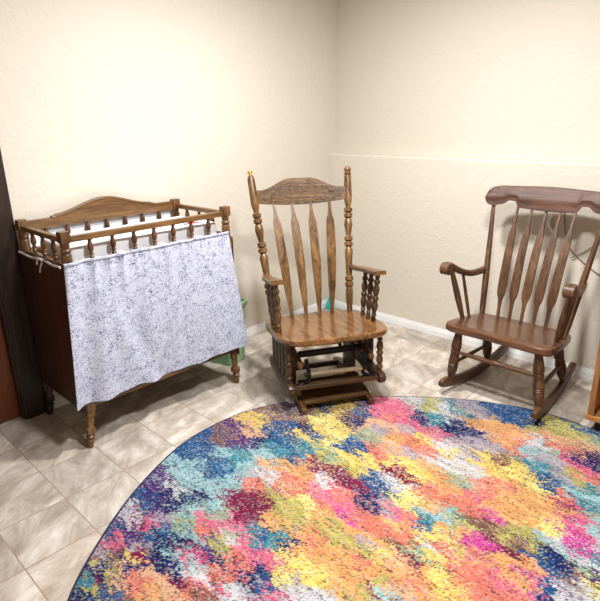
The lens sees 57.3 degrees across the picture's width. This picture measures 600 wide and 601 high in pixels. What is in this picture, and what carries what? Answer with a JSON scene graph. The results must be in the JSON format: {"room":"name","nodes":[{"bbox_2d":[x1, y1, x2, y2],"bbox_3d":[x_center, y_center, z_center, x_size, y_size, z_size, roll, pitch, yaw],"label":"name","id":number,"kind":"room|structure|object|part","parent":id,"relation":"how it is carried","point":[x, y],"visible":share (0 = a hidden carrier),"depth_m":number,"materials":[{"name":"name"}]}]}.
{"room":"nursery","nodes":[
{"label":"nursery","id":0,"kind":"room"},
{"bbox_2d":[0,0,337,396],"bbox_3d":[-1.540,-0.535,2.464,0.140,2.420,5.100,16,25,42],"label":"wall","id":1,"kind":"structure","parent":0,"point":[155,101],"depth_m":3.10,"materials":[{"name":"beige paint"}]},
{"bbox_2d":[0,317,20,422],"bbox_3d":[-1.763,-0.258,2.237,0.105,2.034,0.861,16,25,42],"label":"door","id":2,"kind":"structure","parent":1,"relation":"in","point":[9,407],"depth_m":2.78,"materials":[{"name":"brown wood"}]},
{"bbox_2d":[0,149,46,419],"bbox_3d":[-1.768,-0.309,2.240,0.122,2.140,1.090,16,25,42],"label":"trim","id":3,"kind":"structure","parent":1,"relation":"attached to","point":[15,316],"depth_m":2.69,"materials":[{"name":"black wood"}]},
{"bbox_2d":[53,299,327,408],"bbox_3d":[-0.545,0.284,3.681,0.013,0.060,2.260,16,25,42],"label":"baseboard","id":4,"kind":"structure","parent":1,"relation":"attached to","point":[59,401],"depth_m":3.92,"materials":[{"name":"white paint"}]},
{"bbox_2d":[0,307,599,600],"bbox_3d":[0.150,1.094,1.456,4.900,0.100,5.300,16,25,42],"label":"floor","id":5,"kind":"structure","parent":0,"point":[59,495],"depth_m":2.72,"materials":[{"name":"tile"}]},
{"bbox_2d":[14,196,239,447],"bbox_3d":[-0.849,0.022,2.868,0.504,1.085,0.924,16,25,42],"label":"crib","id":6,"kind":"object","parent":5,"relation":"on","point":[45,290],"visible":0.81,"depth_m":2.64,"materials":[{"name":"brown wood"}]},
{"bbox_3d":[-1.307,0.015,2.715,0.044,0.836,0.044,16,25,42],"label":"post","id":7,"kind":"part","parent":6,"relation":"part of","materials":[{"name":"brown wood"}]},
{"bbox_3d":[-1.016,-0.337,2.921,0.024,0.030,0.813,16,25,42],"label":"rail","id":8,"kind":"part","parent":6,"relation":"part of","materials":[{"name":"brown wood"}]},
{"bbox_3d":[-1.150,-0.298,2.443,0.418,0.024,0.028,16,25,42],"label":"rail","id":9,"kind":"part","parent":6,"relation":"part of","materials":[{"name":"brown wood"}]},
{"bbox_3d":[-1.147,-0.186,2.481,0.418,0.028,0.028,16,25,42],"label":"rail","id":10,"kind":"part","parent":6,"relation":"part of","materials":[{"name":"brown wood"}]},
{"bbox_3d":[-1.305,0.500,2.868,0.046,0.195,0.062,16,25,42],"label":"leg","id":11,"kind":"part","parent":6,"relation":"part of","materials":[{"name":"brown wood"}]},
{"bbox_3d":[-1.158,0.149,2.575,0.500,0.680,0.009,16,25,42],"label":"panel","id":12,"kind":"part","parent":6,"relation":"part of","materials":[{"name":"brown wood"}]},
{"bbox_3d":[-0.978,0.110,2.411,0.044,0.836,0.044,16,25,42],"label":"post","id":13,"kind":"part","parent":6,"relation":"part of","materials":[{"name":"brown wood"}]},
{"bbox_3d":[-0.976,0.595,2.564,0.046,0.195,0.062,16,25,42],"label":"leg","id":14,"kind":"part","parent":6,"relation":"part of","materials":[{"name":"brown wood"}]},
{"bbox_3d":[-1.018,-0.483,2.872,0.022,0.109,0.813,16,25,42],"label":"headboard","id":15,"kind":"part","parent":6,"relation":"part of","materials":[{"name":"brown wood"}]},
{"bbox_3d":[-1.019,-0.505,2.865,0.032,0.076,0.569,16,25,42],"label":"moulding","id":16,"kind":"part","parent":6,"relation":"part of","materials":[{"name":"brown wood"}]},
{"bbox_2d":[42,216,216,261],"bbox_3d":[-0.827,-0.291,2.751,0.334,0.142,0.792,16,25,42],"label":"mattress","id":17,"kind":"object","parent":6,"relation":"on","point":[102,247],"visible":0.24,"depth_m":2.61,"materials":[{"name":"white fabric"}]},
{"bbox_2d":[18,231,248,410],"bbox_3d":[-0.822,0.010,2.845,0.520,0.669,1.013,16,25,42],"label":"skirt","id":18,"kind":"object","parent":6,"relation":"hanging from","point":[142,315],"visible":1,"depth_m":2.63,"materials":[{"name":"fabric"}]},
{"bbox_3d":[-0.689,-0.354,2.580,0.032,0.026,0.813,16,25,42],"label":"rail","id":19,"kind":"part","parent":6,"relation":"part of","materials":[{"name":"brown wood"}]},
{"bbox_3d":[-0.682,0.079,2.727,0.018,0.655,0.813,16,25,42],"label":"panel","id":20,"kind":"part","parent":6,"relation":"part of","materials":[{"name":"brown wood"}]},
{"bbox_3d":[-0.714,-0.189,3.294,0.044,0.836,0.044,16,25,42],"label":"post","id":21,"kind":"part","parent":6,"relation":"part of","materials":[{"name":"brown wood"}]},
{"bbox_3d":[-0.557,-0.502,3.022,0.418,0.024,0.028,16,25,42],"label":"rail","id":22,"kind":"part","parent":6,"relation":"part of","materials":[{"name":"brown wood"}]},
{"bbox_3d":[-0.385,-0.095,2.990,0.044,0.836,0.044,16,25,42],"label":"post","id":23,"kind":"part","parent":6,"relation":"part of","materials":[{"name":"brown wood"}]},
{"bbox_3d":[-0.373,0.387,3.153,0.046,0.192,0.050,16,25,42],"label":"leg","id":24,"kind":"part","parent":6,"relation":"part of","materials":[{"name":"brown wood"}]},
{"bbox_3d":[-0.532,-0.066,3.185,0.500,0.680,0.009,16,25,42],"label":"panel","id":25,"kind":"part","parent":6,"relation":"part of","materials":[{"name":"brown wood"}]},
{"bbox_2d":[210,298,247,365],"bbox_3d":[-0.473,0.190,3.438,0.248,0.388,0.232,9,21,28],"label":"waste bin","id":26,"kind":"object","parent":5,"relation":"on","point":[225,360],"visible":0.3,"depth_m":3.41,"materials":[{"name":"green plastic"}]},
{"bbox_2d":[326,298,329,308],"bbox_3d":[0.235,0.015,4.379,0.064,0.097,0.064,16,25,42],"label":"cone","id":27,"kind":"object","parent":5,"relation":"on","point":[328,300],"visible":0.41,"depth_m":4.36,"materials":[{"name":"plastic"}]},
{"bbox_2d":[67,396,599,600],"bbox_3d":[0.445,0.872,1.927,2.442,0.011,2.432,16,25,42],"label":"round rug","id":28,"kind":"object","parent":5,"relation":"on","point":[392,498],"visible":0.98,"depth_m":2.12,"materials":[{"name":"multicoloured carpet"}]},
{"bbox_2d":[247,166,386,414],"bbox_3d":[0.101,-0.083,2.967,0.615,1.181,0.752,-6,19,-14],"label":"glider chair","id":29,"kind":"object","parent":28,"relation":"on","point":[357,330],"visible":1,"depth_m":3.03,"materials":[{"name":"brown wood"}]},
{"bbox_3d":[-0.209,-0.282,3.071,0.049,0.806,0.260,-11,21,-28],"label":"post","id":30,"kind":"part","parent":29,"relation":"part of","materials":[{"name":"brown wood"}]},
{"bbox_3d":[-0.161,-0.117,2.878,0.070,0.078,0.384,-6,19,-14],"label":"armrest","id":31,"kind":"part","parent":29,"relation":"part of","materials":[{"name":"brown wood"}]},
{"bbox_3d":[-0.100,0.397,2.955,0.040,0.073,0.455,-6,19,-14],"label":"rail","id":32,"kind":"part","parent":29,"relation":"part of","materials":[{"name":"brown wood"}]},
{"bbox_3d":[-0.059,0.320,2.753,0.038,0.220,0.040,-6,19,-14],"label":"post","id":33,"kind":"part","parent":29,"relation":"part of","materials":[{"name":"brown wood"}]},
{"bbox_3d":[-0.051,0.252,2.959,0.033,0.046,0.478,-5,19,-13],"label":"arm","id":34,"kind":"part","parent":29,"relation":"part of","materials":[{"name":"brown wood"}]},
{"bbox_3d":[0.005,-0.623,3.129,0.534,0.143,0.081,-6,19,-14],"label":"crest rail","id":35,"kind":"part","parent":29,"relation":"part of","materials":[{"name":"brown wood"}]},
{"bbox_3d":[0.017,0.366,2.770,0.078,0.150,0.032,-6,19,-14],"label":"pivot arm","id":36,"kind":"part","parent":29,"relation":"part of","materials":[{"name":"black metal"}]},
{"bbox_3d":[0.088,0.305,3.182,0.480,0.024,0.030,-6,19,-14],"label":"cross rail","id":37,"kind":"part","parent":29,"relation":"part of","materials":[{"name":"brown wood"}]},
{"bbox_3d":[0.132,0.141,2.953,0.597,0.094,0.575,-6,19,-14],"label":"seat","id":38,"kind":"part","parent":29,"relation":"part of","materials":[{"name":"brown wood"}]},
{"bbox_3d":[0.158,0.261,2.883,0.344,0.026,0.024,-6,19,-14],"label":"rail","id":39,"kind":"part","parent":29,"relation":"part of","materials":[{"name":"black metal"}]},
{"bbox_3d":[0.168,0.463,2.928,0.340,0.080,0.126,-6,19,-14],"label":"board","id":40,"kind":"part","parent":29,"relation":"part of","materials":[{"name":"brown wood"}]},
{"bbox_3d":[0.187,0.421,2.834,0.470,0.029,0.035,-6,19,-14],"label":"cross rail","id":41,"kind":"part","parent":29,"relation":"part of","materials":[{"name":"brown wood"}]},
{"bbox_3d":[0.283,-0.347,3.195,0.049,0.831,0.271,-1,18,0],"label":"post","id":42,"kind":"part","parent":29,"relation":"part of","materials":[{"name":"brown wood"}]},
{"bbox_3d":[0.302,0.216,3.047,0.033,0.046,0.478,-6,19,-15],"label":"arm","id":43,"kind":"part","parent":29,"relation":"part of","materials":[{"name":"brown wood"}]},
{"bbox_3d":[0.364,-0.171,3.010,0.070,0.078,0.384,-6,19,-14],"label":"armrest","id":44,"kind":"part","parent":29,"relation":"part of","materials":[{"name":"brown wood"}]},
{"bbox_3d":[0.353,0.332,2.854,0.078,0.150,0.032,-6,19,-14],"label":"pivot arm","id":45,"kind":"part","parent":29,"relation":"part of","materials":[{"name":"black metal"}]},
{"bbox_3d":[0.373,0.348,3.074,0.040,0.073,0.455,-6,19,-14],"label":"rail","id":46,"kind":"part","parent":29,"relation":"part of","materials":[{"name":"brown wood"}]},
{"bbox_3d":[0.417,0.270,2.872,0.038,0.220,0.040,-6,19,-14],"label":"post","id":47,"kind":"part","parent":29,"relation":"part of","materials":[{"name":"brown wood"}]},
{"bbox_2d":[438,185,599,418],"bbox_3d":[1.175,-0.027,2.895,0.672,1.078,0.705,16,25,41],"label":"rocking chair","id":48,"kind":"object","parent":5,"relation":"on","point":[541,341],"visible":1,"depth_m":2.88,"materials":[{"name":"brown wood"}]},
{"bbox_3d":[0.834,0.294,2.961,0.068,0.302,0.056,16,25,41],"label":"leg","id":49,"kind":"part","parent":48,"relation":"part of","materials":[{"name":"brown wood"}]},
{"bbox_3d":[0.894,-0.177,2.982,0.406,0.119,0.058,-16,24,-38],"label":"armrest","id":50,"kind":"part","parent":48,"relation":"part of","materials":[{"name":"brown wood"}]},
{"bbox_3d":[1.085,0.234,3.184,0.056,0.288,0.142,9,21,29],"label":"leg","id":51,"kind":"part","parent":48,"relation":"part of","materials":[{"name":"brown wood"}]},
{"bbox_3d":[1.057,-0.228,3.091,0.035,0.635,0.201,7,20,23],"label":"post","id":52,"kind":"part","parent":48,"relation":"part of","materials":[{"name":"brown wood"}]},
{"bbox_3d":[1.096,0.164,2.867,0.566,0.075,0.393,16,25,41],"label":"seat","id":53,"kind":"part","parent":48,"relation":"part of","materials":[{"name":"brown wood"}]},
{"bbox_3d":[1.159,0.386,2.664,0.068,0.302,0.056,16,25,41],"label":"leg","id":54,"kind":"part","parent":48,"relation":"part of","materials":[{"name":"brown wood"}]},
{"bbox_3d":[1.307,-0.530,2.882,0.669,0.121,0.088,16,25,41],"label":"crest rail","id":55,"kind":"part","parent":48,"relation":"part of","materials":[{"name":"brown wood"}]},
{"bbox_3d":[1.379,0.318,2.916,0.142,0.288,0.056,-12,21,-30],"label":"leg","id":56,"kind":"part","parent":48,"relation":"part of","materials":[{"name":"brown wood"}]},
{"bbox_3d":[1.316,-0.058,2.597,0.058,0.119,0.406,13,23,36],"label":"armrest","id":57,"kind":"part","parent":48,"relation":"part of","materials":[{"name":"brown wood"}]},
{"bbox_3d":[1.427,-0.123,2.752,0.201,0.635,0.035,-10,20,-24],"label":"post","id":58,"kind":"part","parent":48,"relation":"part of","materials":[{"name":"brown wood"}]},
{"bbox_2d":[585,340,599,430],"bbox_3d":[1.847,0.280,2.407,0.882,0.780,0.542,16,25,42],"label":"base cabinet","id":59,"kind":"object","parent":5,"relation":"on","point":[593,414],"visible":1,"depth_m":2.58,"materials":[{"name":"wood"}]},
{"bbox_3d":[1.856,0.579,2.509,0.874,0.022,0.534,16,25,42],"label":"shelf","id":60,"kind":"part","parent":59,"relation":"part of","materials":[{"name":"brown wood"}]},
{"bbox_3d":[1.554,0.160,2.685,0.018,0.676,0.514,16,25,42],"label":"panel","id":61,"kind":"part","parent":59,"relation":"part of","materials":[{"name":"brown wood"}]},
{"bbox_2d":[329,0,599,369],"bbox_3d":[1.885,-0.685,2.707,4.400,2.420,0.260,16,25,42],"label":"wall","id":62,"kind":"structure","parent":0,"point":[442,104],"depth_m":3.40,"materials":[{"name":"beige paint"}]},
{"bbox_2d":[334,300,593,379],"bbox_3d":[1.817,0.468,2.982,4.387,0.060,0.013,16,25,42],"label":"baseboard","id":63,"kind":"structure","parent":62,"relation":"attached to","point":[579,371],"depth_m":3.66,"materials":[{"name":"white paint"}]},
{"bbox_2d":[548,215,553,232],"bbox_3d":[1.415,-0.424,3.079,0.053,0.109,0.016,16,25,42],"label":"cord","id":64,"kind":"object","parent":62,"relation":"attached to","point":[551,216],"visible":0.88,"depth_m":3.08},
{"bbox_2d":[564,213,599,275],"bbox_3d":[1.627,-0.269,2.918,0.481,0.413,0.008,16,25,42],"label":"power cord","id":65,"kind":"object","parent":62,"relation":"attached to","point":[564,213],"visible":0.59,"depth_m":3.02,"materials":[{"name":"black plastic"}]}
]}

